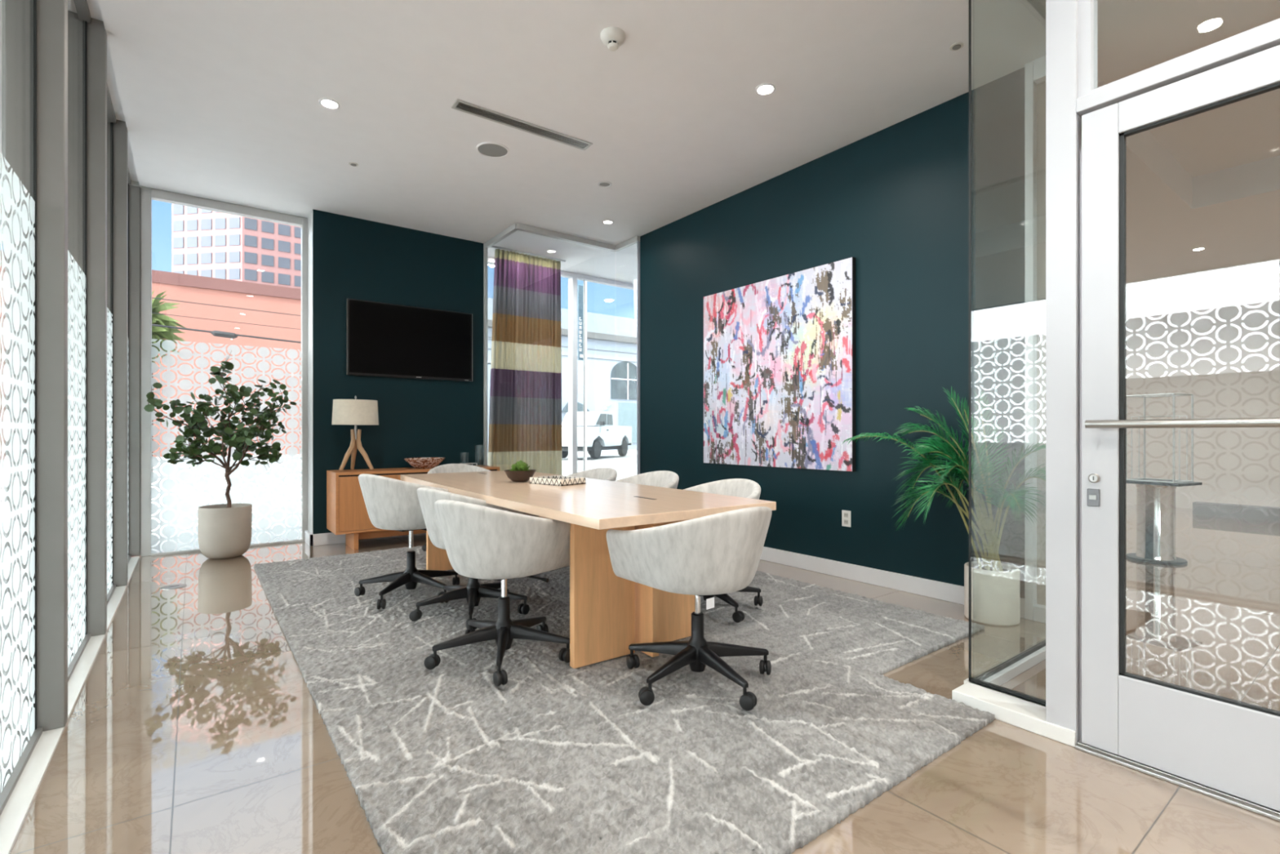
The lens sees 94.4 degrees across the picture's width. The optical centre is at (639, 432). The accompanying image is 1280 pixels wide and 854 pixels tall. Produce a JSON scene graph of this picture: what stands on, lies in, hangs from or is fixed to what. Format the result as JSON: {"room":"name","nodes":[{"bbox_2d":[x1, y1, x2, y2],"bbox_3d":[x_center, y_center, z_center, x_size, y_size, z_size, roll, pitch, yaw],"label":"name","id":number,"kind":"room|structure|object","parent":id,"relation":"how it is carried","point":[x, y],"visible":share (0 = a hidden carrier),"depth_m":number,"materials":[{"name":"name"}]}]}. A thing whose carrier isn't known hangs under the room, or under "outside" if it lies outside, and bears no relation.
{"room":"conference room","nodes":[
{"label":"conference room","id":0,"kind":"room"},
{"bbox_2d":[0,0,5,244],"bbox_3d":[-3.336,-2.460,-1.571,5.980,0.280,19.500,0,0,-37],"label":"sky","id":1,"kind":"structure","parent":0,"point":[2,2],"depth_m":4.02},
{"bbox_2d":[128,180,305,217],"bbox_3d":[-0.018,-2.517,1.738,3.300,0.667,11.200,0,0,-37],"label":"wall","id":2,"kind":"structure","parent":0,"point":[133,183],"depth_m":5.33,"materials":[{"name":"white paint"}]},
{"bbox_2d":[0,0,42,815],"bbox_3d":[-1.808,-0.561,1.640,0.153,3.323,1.275,0,0,-37],"label":"window","id":3,"kind":"structure","parent":2,"relation":"in","point":[14,755],"depth_m":1.93,"materials":[{"name":"glass"}]},
{"bbox_2d":[5,0,90,737],"bbox_3d":[-2.571,-0.561,2.655,0.153,3.323,1.265,0,0,-37],"label":"window","id":4,"kind":"structure","parent":2,"relation":"in","point":[63,637],"depth_m":2.18,"materials":[{"name":"glass"}]},
{"bbox_2d":[87,17,115,635],"bbox_3d":[-3.339,-0.561,3.676,0.153,3.323,1.290,0,0,-37],"label":"window","id":5,"kind":"structure","parent":2,"relation":"in","point":[101,118],"depth_m":3.19,"materials":[{"name":"metal"}]},
{"bbox_2d":[113,119,140,586],"bbox_3d":[-4.133,-0.561,4.731,0.153,3.323,1.350,0,0,-37],"label":"window","id":6,"kind":"structure","parent":2,"relation":"in","point":[126,197],"depth_m":4.24,"materials":[{"name":"metal"}]},
{"bbox_2d":[140,187,307,556],"bbox_3d":[-3.933,-0.541,5.685,1.310,3.283,0.125,0,0,-37],"label":"window","id":7,"kind":"structure","parent":2,"relation":"in","point":[148,351],"depth_m":5.57,"materials":[{"name":"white glass"}]},
{"bbox_2d":[313,209,483,533],"bbox_3d":[-2.585,-0.541,6.427,1.735,3.283,0.300,0,0,-37],"label":"wall","id":8,"kind":"structure","parent":0,"point":[354,258],"depth_m":6.21,"materials":[{"name":"teal paint"}]},
{"bbox_2d":[307,209,313,533],"bbox_3d":[-3.282,-0.600,5.906,0.006,3.167,0.295,0,0,-37],"label":"trim","id":9,"kind":"structure","parent":8,"relation":"attached to","point":[310,219],"depth_m":5.88,"materials":[{"name":"white paint"}]},
{"bbox_2d":[305,529,426,546],"bbox_3d":[-2.599,1.042,6.416,1.760,0.115,0.340,0,0,-37],"label":"baseboard","id":10,"kind":"structure","parent":8,"relation":"attached to","point":[322,539],"depth_m":5.87,"materials":[{"name":"white paint"}]},
{"bbox_2d":[346,297,472,381],"bbox_3d":[-2.421,-0.964,6.326,1.294,0.764,0.056,0,0,-37],"label":"television","id":11,"kind":"object","parent":8,"relation":"attached to","point":[384,340],"visible":1,"depth_m":6.26,"materials":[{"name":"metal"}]},
{"bbox_2d":[483,222,639,465],"bbox_3d":[-0.896,-0.541,6.545,1.795,3.283,0.743,0,0,-3],"label":"trim","id":12,"kind":"structure","parent":8,"relation":"in","point":[513,228],"depth_m":6.80,"materials":[{"name":"white paint"}]},
{"bbox_2d":[487,222,639,284],"bbox_3d":[-0.307,-2.322,7.737,3.388,0.155,2.165,0,0,-37],"label":"ceiling","id":13,"kind":"structure","parent":0,"point":[620,265],"depth_m":7.52,"materials":[{"name":"paint"}]},
{"bbox_2d":[488,245,565,475],"bbox_3d":[-1.411,-0.578,7.399,1.080,3.335,0.101,0,0,-37],"label":"striped curtain","id":14,"kind":"object","parent":13,"relation":"hanging from","point":[525,411],"visible":0.79,"depth_m":7.36,"materials":[{"name":"multicoloured fabric"}]},
{"bbox_2d":[86,0,1045,245],"bbox_3d":[0.493,-2.263,2.123,4.580,0.160,11.200,0,0,-37],"label":"ceiling","id":15,"kind":"structure","parent":0,"point":[220,99],"depth_m":3.82,"materials":[{"name":"paint"}]},
{"bbox_2d":[319,97,340,109],"bbox_3d":[-2.055,-2.179,3.926,0.124,0.008,0.124,0,0,-37],"label":"recessed light","id":16,"kind":"object","parent":15,"relation":"in","point":[331,104],"visible":1,"depth_m":3.92,"materials":[{"name":"white paint"}]},
{"bbox_2d":[348,162,358,166],"bbox_3d":[-2.325,-2.179,4.814,0.070,0.009,0.070,0,0,-37],"label":"sprinkler","id":17,"kind":"object","parent":15,"relation":"attached to","point":[353,164],"visible":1,"depth_m":4.80,"materials":[{"name":"white plastic"}]},
{"bbox_2d":[475,142,509,158],"bbox_3d":[-1.134,-2.178,4.570,0.250,0.008,0.250,0,0,-37],"label":"ceiling speaker","id":18,"kind":"object","parent":15,"relation":"attached to","point":[490,149],"visible":1,"depth_m":4.56,"materials":[{"name":"paint"}]},
{"bbox_2d":[451,98,592,150],"bbox_3d":[-0.810,-2.179,4.221,1.030,0.008,0.124,0,0,-35],"label":"ceiling vent","id":19,"kind":"object","parent":15,"relation":"in","point":[460,105],"visible":1,"depth_m":4.19,"materials":[{"name":"metal"}]},
{"bbox_2d":[597,181,612,187],"bbox_3d":[-0.309,-2.179,5.201,0.124,0.008,0.124,0,0,-37],"label":"sprinkler","id":20,"kind":"object","parent":15,"relation":"in","point":[602,184],"visible":1,"depth_m":5.20,"materials":[{"name":"white paint"}]},
{"bbox_2d":[601,219,613,224],"bbox_3d":[-0.333,-2.179,6.131,0.124,0.008,0.124,0,0,-37],"label":"recessed light","id":21,"kind":"object","parent":15,"relation":"in","point":[606,221],"visible":1,"depth_m":6.13,"materials":[{"name":"white paint"}]},
{"bbox_2d":[600,26,625,51],"bbox_3d":[-0.148,-2.145,3.255,0.136,0.076,0.136,0,0,-37],"label":"smoke detector","id":22,"kind":"object","parent":15,"relation":"attached to","point":[609,33],"visible":1,"depth_m":3.22,"materials":[{"name":"white plastic"}]},
{"bbox_2d":[755,83,775,95],"bbox_3d":[0.796,-2.179,3.762,0.124,0.008,0.124,0,0,-37],"label":"recessed light","id":23,"kind":"object","parent":15,"relation":"in","point":[765,89],"visible":1,"depth_m":3.76,"materials":[{"name":"white paint"}]},
{"bbox_2d":[949,42,964,50],"bbox_3d":[1.787,-2.179,3.347,0.070,0.009,0.070,0,0,-37],"label":"sprinkler","id":24,"kind":"object","parent":15,"relation":"attached to","point":[957,46],"visible":1,"depth_m":3.34,"materials":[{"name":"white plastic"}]},
{"bbox_2d":[0,503,1279,853],"bbox_3d":[3.483,1.160,4.560,12.150,0.120,11.500,0,0,-37],"label":"floor","id":25,"kind":"structure","parent":0,"point":[194,725],"depth_m":2.11,"materials":[{"name":"tile"}]},
{"bbox_2d":[0,555,139,853],"bbox_3d":[-1.143,1.095,0.805,0.091,0.013,11.060,0,0,-37],"label":"trim","id":26,"kind":"structure","parent":25,"relation":"on","point":[13,815],"depth_m":1.99,"materials":[{"name":"stone"}]},
{"bbox_2d":[160,583,186,589],"bbox_3d":[-3.338,1.097,4.246,0.150,0.006,0.150,0,0,-37],"label":"floor outlet cover","id":27,"kind":"object","parent":25,"relation":"on","point":[175,585],"visible":1,"depth_m":4.23,"materials":[{"name":"metal"}]},
{"bbox_2d":[143,351,296,559],"bbox_3d":[-3.685,0.179,5.259,1.098,1.841,0.861,0,0,-37],"label":"potted tree","id":28,"kind":"object","parent":25,"relation":"on","point":[224,530],"visible":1,"depth_m":5.22,"materials":[{"name":"green plant"}]},
{"bbox_2d":[326,465,499,550],"bbox_3d":[-2.293,0.733,6.109,1.600,0.735,0.470,0,0,-37],"label":"credenza","id":29,"kind":"object","parent":25,"relation":"on","point":[347,513],"visible":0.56,"depth_m":5.57,"materials":[{"name":"brown wood"}]},
{"bbox_2d":[331,395,378,471],"bbox_3d":[-2.760,-0.003,5.757,0.396,0.725,0.324,0,0,-11],"label":"table lamp","id":30,"kind":"object","parent":29,"relation":"on","point":[355,412],"visible":1,"depth_m":5.67,"materials":[{"name":"beige fabric"}]},
{"bbox_2d":[354,424,357,439],"bbox_3d":[-2.760,-0.035,5.757,0.044,0.200,0.044,0,0,-37],"label":"socket","id":31,"kind":"object","parent":30,"relation":"attached to","point":[355,425],"depth_m":5.75,"materials":[{"name":"metal"}]},
{"bbox_2d":[404,457,444,468],"bbox_3d":[-2.225,0.311,6.135,0.410,0.107,0.328,0,0,-37],"label":"decorative bowl","id":32,"kind":"object","parent":29,"relation":"on","point":[420,462],"visible":0.98,"depth_m":6.04,"materials":[{"name":"brown ceramic"}]},
{"bbox_2d":[459,462,477,466],"bbox_3d":[-1.825,0.343,6.310,0.150,0.045,0.100,0,0,-45],"label":"tray","id":33,"kind":"object","parent":29,"relation":"on","point":[460,463],"visible":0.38,"depth_m":6.33,"materials":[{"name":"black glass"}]},
{"bbox_2d":[253,545,994,853],"bbox_3d":[-0.476,1.084,3.910,3.161,0.031,4.830,0,0,-37],"label":"area rug","id":34,"kind":"object","parent":25,"relation":"on","point":[557,757],"visible":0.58,"depth_m":2.23,"materials":[{"name":"grey carpet"}]},
{"bbox_2d":[354,473,459,609],"bbox_3d":[-1.487,0.657,3.908,0.646,0.809,0.666,0,0,43],"label":"office chair","id":35,"kind":"object","parent":34,"relation":"on","point":[391,504],"visible":0.73,"depth_m":3.66,"materials":[{"name":"white fabric"}]},
{"bbox_2d":[422,463,490,551],"bbox_3d":[-1.640,0.677,5.454,0.672,0.769,0.654,0,0,-35],"label":"office chair","id":36,"kind":"object","parent":34,"relation":"on","point":[448,468],"visible":0.11,"depth_m":5.67,"materials":[{"name":"grey fabric"}]},
{"bbox_2d":[408,487,539,629],"bbox_3d":[-1.007,0.683,3.514,0.662,0.757,0.650,0,0,-44],"label":"office chair","id":37,"kind":"object","parent":34,"relation":"on","point":[473,590],"visible":0.5,"depth_m":3.36,"materials":[{"name":"white fabric"}]},
{"bbox_2d":[423,499,570,686],"bbox_3d":[-0.645,0.677,2.835,0.650,0.769,0.656,0,0,36],"label":"office chair","id":38,"kind":"object","parent":34,"relation":"on","point":[480,541],"visible":0.94,"depth_m":2.60,"materials":[{"name":"grey fabric"}]},
{"bbox_2d":[551,467,617,570],"bbox_3d":[-0.491,0.677,4.821,0.666,0.769,0.673,0,0,-34],"label":"office chair","id":39,"kind":"object","parent":34,"relation":"on","point":[602,473],"visible":0.09,"depth_m":5.05,"materials":[{"name":"grey fabric"}]},
{"bbox_2d":[400,470,776,668],"bbox_3d":[-0.642,0.707,3.897,1.090,0.737,3.090,0,0,-36],"label":"conference table","id":40,"kind":"object","parent":34,"relation":"on","point":[609,612],"visible":0.63,"depth_m":2.86,"materials":[{"name":"brown wood"}]},
{"bbox_2d":[503,460,536,482],"bbox_3d":[-0.834,0.263,4.128,0.224,0.153,0.175,0,0,-7],"label":"succulent bowl","id":41,"kind":"object","parent":40,"relation":"on","point":[519,472],"visible":1,"depth_m":4.08,"materials":[{"name":"brown wood"}]},
{"bbox_2d":[529,475,585,485],"bbox_3d":[-0.554,0.319,3.988,0.300,0.042,0.230,0,0,39],"label":"tray","id":42,"kind":"object","parent":40,"relation":"on","point":[554,480],"visible":1,"depth_m":3.92,"materials":[{"name":"white ceramic"}]},
{"bbox_2d":[614,471,679,488],"bbox_3d":[-0.032,0.671,4.257,0.657,0.781,0.649,0,0,-40],"label":"office chair","id":43,"kind":"object","parent":34,"relation":"on","point":[669,479],"visible":0.14,"depth_m":4.45,"materials":[{"name":"grey fabric"}]},
{"bbox_2d":[606,506,772,711],"bbox_3d":[0.248,0.677,2.530,0.672,0.769,0.660,0,0,-41],"label":"office chair","id":44,"kind":"object","parent":34,"relation":"on","point":[717,553],"visible":1,"depth_m":2.35,"materials":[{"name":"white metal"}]},
{"bbox_2d":[683,478,762,622],"bbox_3d":[0.413,0.677,3.606,0.673,0.769,0.664,0,0,-38],"label":"office chair","id":45,"kind":"object","parent":34,"relation":"on","point":[740,487],"visible":0.16,"depth_m":3.72,"materials":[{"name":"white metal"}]},
{"bbox_2d":[843,386,1045,626],"bbox_3d":[1.832,0.400,3.678,0.535,1.401,1.360,0,0,-37],"label":"potted palm","id":46,"kind":"object","parent":25,"relation":"on","point":[995,584],"visible":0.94,"depth_m":3.53,"materials":[{"name":"plant"}]},
{"bbox_2d":[1126,479,1202,564],"bbox_3d":[4.476,0.757,5.123,0.410,0.685,0.445,0,0,-25],"label":"pedestal","id":47,"kind":"object","parent":25,"relation":"on","point":[1155,501],"visible":0.93,"depth_m":5.04,"materials":[{"name":"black metal"}]},
{"bbox_2d":[1126,392,1193,483],"bbox_3d":[4.477,0.042,5.120,0.316,0.746,0.356,0,0,-25],"label":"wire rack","id":48,"kind":"object","parent":47,"relation":"on","point":[1173,395],"visible":0.94,"depth_m":5.03,"materials":[{"name":"grey metal"}]},
{"bbox_2d":[636,66,1045,605],"bbox_3d":[1.438,-0.875,6.431,2.170,3.950,6.250,0,0,-37],"label":"wall","id":49,"kind":"structure","parent":0,"point":[894,199],"depth_m":4.20,"materials":[{"name":"teal paint"}]},
{"bbox_2d":[487,257,636,475],"bbox_3d":[-0.888,-0.572,8.417,3.300,3.343,0.120,0,0,-37],"label":"window","id":50,"kind":"structure","parent":49,"relation":"in","point":[572,277],"depth_m":8.34,"materials":[{"name":"white paint"}]},
{"bbox_2d":[703,257,855,471],"bbox_3d":[1.112,-0.512,5.072,0.040,1.600,1.620,0,0,-37],"label":"abstract painting","id":51,"kind":"object","parent":49,"relation":"attached to","point":[780,352],"visible":1,"depth_m":4.94,"materials":[{"name":"paint"}]},
{"bbox_2d":[841,510,850,527],"bbox_3d":[1.565,0.648,4.499,0.010,0.122,0.076,0,0,-37],"label":"wall outlet","id":52,"kind":"object","parent":49,"relation":"attached to","point":[846,514],"visible":1,"depth_m":4.50,"materials":[{"name":"white plastic"}]},
{"bbox_2d":[760,546,1024,617],"bbox_3d":[1.146,1.042,5.048,0.020,0.115,3.810,0,0,-37],"label":"baseboard","id":53,"kind":"structure","parent":49,"relation":"attached to","point":[944,591],"depth_m":4.30,"materials":[{"name":"white paint"}]},
{"bbox_2d":[968,0,1045,705],"bbox_3d":[2.003,-0.546,2.768,1.330,3.293,0.345,0,0,-37],"label":"window","id":54,"kind":"structure","parent":49,"relation":"in","point":[999,674],"depth_m":2.50,"materials":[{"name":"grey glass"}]},
{"bbox_2d":[1024,55,1045,623],"bbox_3d":[2.423,-0.541,3.441,0.150,3.283,0.287,0,0,-37],"label":"trim","id":55,"kind":"structure","parent":49,"relation":"attached to","point":[1035,70],"depth_m":3.49,"materials":[{"name":"white paint"}]},
{"bbox_2d":[964,561,1020,626],"bbox_3d":[2.082,0.945,3.512,0.284,0.311,0.284,0,0,-37],"label":"pot","id":56,"kind":"object","parent":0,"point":[995,588],"depth_m":3.40,"materials":[{"name":"white ceramic"}]},
{"bbox_2d":[1097,0,1279,296],"bbox_3d":[5.522,-2.333,4.404,9.080,0.400,8.800,0,0,-37],"label":"ceiling","id":57,"kind":"structure","parent":0,"point":[1210,180],"depth_m":5.17,"materials":[{"name":"paint"}]},
{"bbox_2d":[1191,247,1205,251],"bbox_3d":[6.470,-2.129,6.869,0.124,0.008,0.124,0,0,-37],"label":"recessed light","id":58,"kind":"object","parent":57,"relation":"in","point":[1198,248],"visible":1,"depth_m":6.87,"materials":[{"name":"white paint"}]},
{"bbox_2d":[1126,273,1279,508],"bbox_3d":[5.554,-0.875,4.428,9.200,3.950,9.000,0,0,-37],"label":"wall","id":59,"kind":"structure","parent":0,"point":[1218,344],"depth_m":8.48,"materials":[{"name":"white paint"}]},
{"bbox_2d":[951,677,1075,746],"bbox_3d":[1.469,1.073,2.308,0.197,0.055,0.437,0,0,-37],"label":"trim","id":60,"kind":"structure","parent":59,"relation":"attached to","point":[1012,709],"depth_m":2.27,"materials":[{"name":"stone"}]},
{"bbox_2d":[1045,0,1279,743],"bbox_3d":[1.914,-0.541,1.681,0.140,3.283,1.285,0,0,-37],"label":"door frame","id":61,"kind":"structure","parent":59,"relation":"in","point":[1072,91],"depth_m":2.10,"materials":[{"name":"white metal"}]},
{"bbox_2d":[1081,44,1279,811],"bbox_3d":[1.857,-0.014,1.633,0.108,2.188,1.078,0,0,-37],"label":"door","id":62,"kind":"structure","parent":61,"relation":"attached to","point":[1228,745],"depth_m":1.99,"materials":[{"name":"white metal"}]},
{"bbox_2d":[1075,737,1279,821],"bbox_3d":[1.913,1.091,1.678,0.165,0.017,1.102,0,0,-37],"label":"trim","id":63,"kind":"structure","parent":59,"relation":"attached to","point":[1262,810],"depth_m":1.85,"materials":[{"name":"metal"}]},
{"bbox_2d":[1126,261,1279,290],"bbox_3d":[8.510,-2.103,6.652,0.100,0.060,8.800,0,0,-37],"label":"trim","id":64,"kind":"structure","parent":59,"relation":"attached to","point":[1277,264],"depth_m":7.89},
{"bbox_2d":[1192,501,1279,522],"bbox_3d":[9.322,1.015,5.574,0.200,0.170,6.100,0,0,-37],"label":"trim","id":65,"kind":"structure","parent":59,"relation":"attached to","point":[1268,513],"depth_m":7.62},
{"label":"outside","id":66,"kind":"structure","parent":0,"visible":0},
{"bbox_2d":[0,449,636,551],"bbox_3d":[-26.062,1.370,42.962,170.000,0.260,220.000,0,0,-37],"label":"ground","id":67,"kind":"structure","parent":66,"point":[625,466],"depth_m":15.26,"materials":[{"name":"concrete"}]},
{"bbox_2d":[0,250,301,459],"bbox_3d":[-33.409,-3.630,31.104,32.000,9.740,10.120,0,0,-37],"label":"building","id":68,"kind":"structure","parent":67,"relation":"on","point":[178,286],"depth_m":32.83,"materials":[{"name":"paint"}]},
{"bbox_2d":[151,289,186,471],"bbox_3d":[-12.822,-1.263,15.324,1.854,5.014,1.954,0,0,-37],"label":"palm tree","id":69,"kind":"object","parent":67,"relation":"on","point":[158,333],"visible":0.17,"depth_m":15.40,"materials":[{"name":"green plant"}]},
{"bbox_2d":[171,203,301,288],"bbox_3d":[-80.749,-28.760,131.877,36.500,60.000,30.140,0,0,-37],"label":"office tower","id":70,"kind":"structure","parent":67,"relation":"on","point":[205,242],"depth_m":116.96,"materials":[{"name":"paint"}]},
{"bbox_2d":[487,297,636,452],"bbox_3d":[-5.034,-3.785,45.949,20.800,10.050,8.510,0,0,-37],"label":"building","id":71,"kind":"structure","parent":67,"relation":"on","point":[611,340],"depth_m":43.15,"materials":[{"name":"paint"}]},
{"bbox_2d":[577,281,586,470],"bbox_3d":[-1.312,-1.135,13.529,0.229,4.750,0.072,0,0,-37],"label":"pole","id":72,"kind":"object","parent":67,"relation":"on","point":[580,288],"visible":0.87,"depth_m":13.52,"materials":[{"name":"grey metal"}]},
{"bbox_2d":[561,411,632,458],"bbox_3d":[-2.391,0.081,29.440,2.420,2.250,6.080,0,0,20],"label":"pickup truck","id":73,"kind":"object","parent":67,"relation":"on","point":[602,434],"visible":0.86,"depth_m":28.25,"materials":[{"name":"white metal"}]},
{"bbox_2d":[599,421,604,425],"bbox_3d":[-1.779,-0.461,27.892,0.198,0.198,0.198,0,0,20],"label":"mirror","id":74,"kind":"object","parent":73,"relation":"on","point":[601,423],"depth_m":27.81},
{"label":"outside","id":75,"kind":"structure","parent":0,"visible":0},
{"bbox_2d":[0,529,5,742],"bbox_3d":[-17.484,1.370,-43.811,79.380,0.260,71.000,0,0,-37],"label":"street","id":76,"kind":"structure","parent":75,"point":[3,531],"depth_m":3.71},
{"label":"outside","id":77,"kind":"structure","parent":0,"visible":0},
{"bbox_2d":[0,305,490,364],"bbox_3d":[-8.420,-2.210,13.688,15.002,0.658,0.044,0,0,-37],"label":"overhead cable","id":78,"kind":"object","parent":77,"point":[154,325],"visible":0.21,"depth_m":13.25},
{"bbox_2d":[210,330,237,338],"bbox_3d":[-9.188,-2.178,13.110,0.485,0.148,0.130,0,0,-37],"label":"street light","id":79,"kind":"object","parent":78,"relation":"hanging from","point":[215,333],"visible":1,"depth_m":13.07,"materials":[{"name":"grey metal"}]},
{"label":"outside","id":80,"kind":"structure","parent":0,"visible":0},
{"bbox_2d":[1,278,491,337],"bbox_3d":[-8.600,-2.890,13.928,15.000,0.277,0.020,0,0,-37],"label":"overhead cable","id":81,"kind":"object","parent":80,"point":[2,278],"visible":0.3,"depth_m":13.34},
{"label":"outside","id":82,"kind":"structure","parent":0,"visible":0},
{"bbox_2d":[0,294,491,349],"bbox_3d":[-8.781,-2.610,14.167,15.000,0.312,0.014,0,0,-37],"label":"overhead cable","id":83,"kind":"object","parent":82,"point":[0,295],"visible":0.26,"depth_m":13.61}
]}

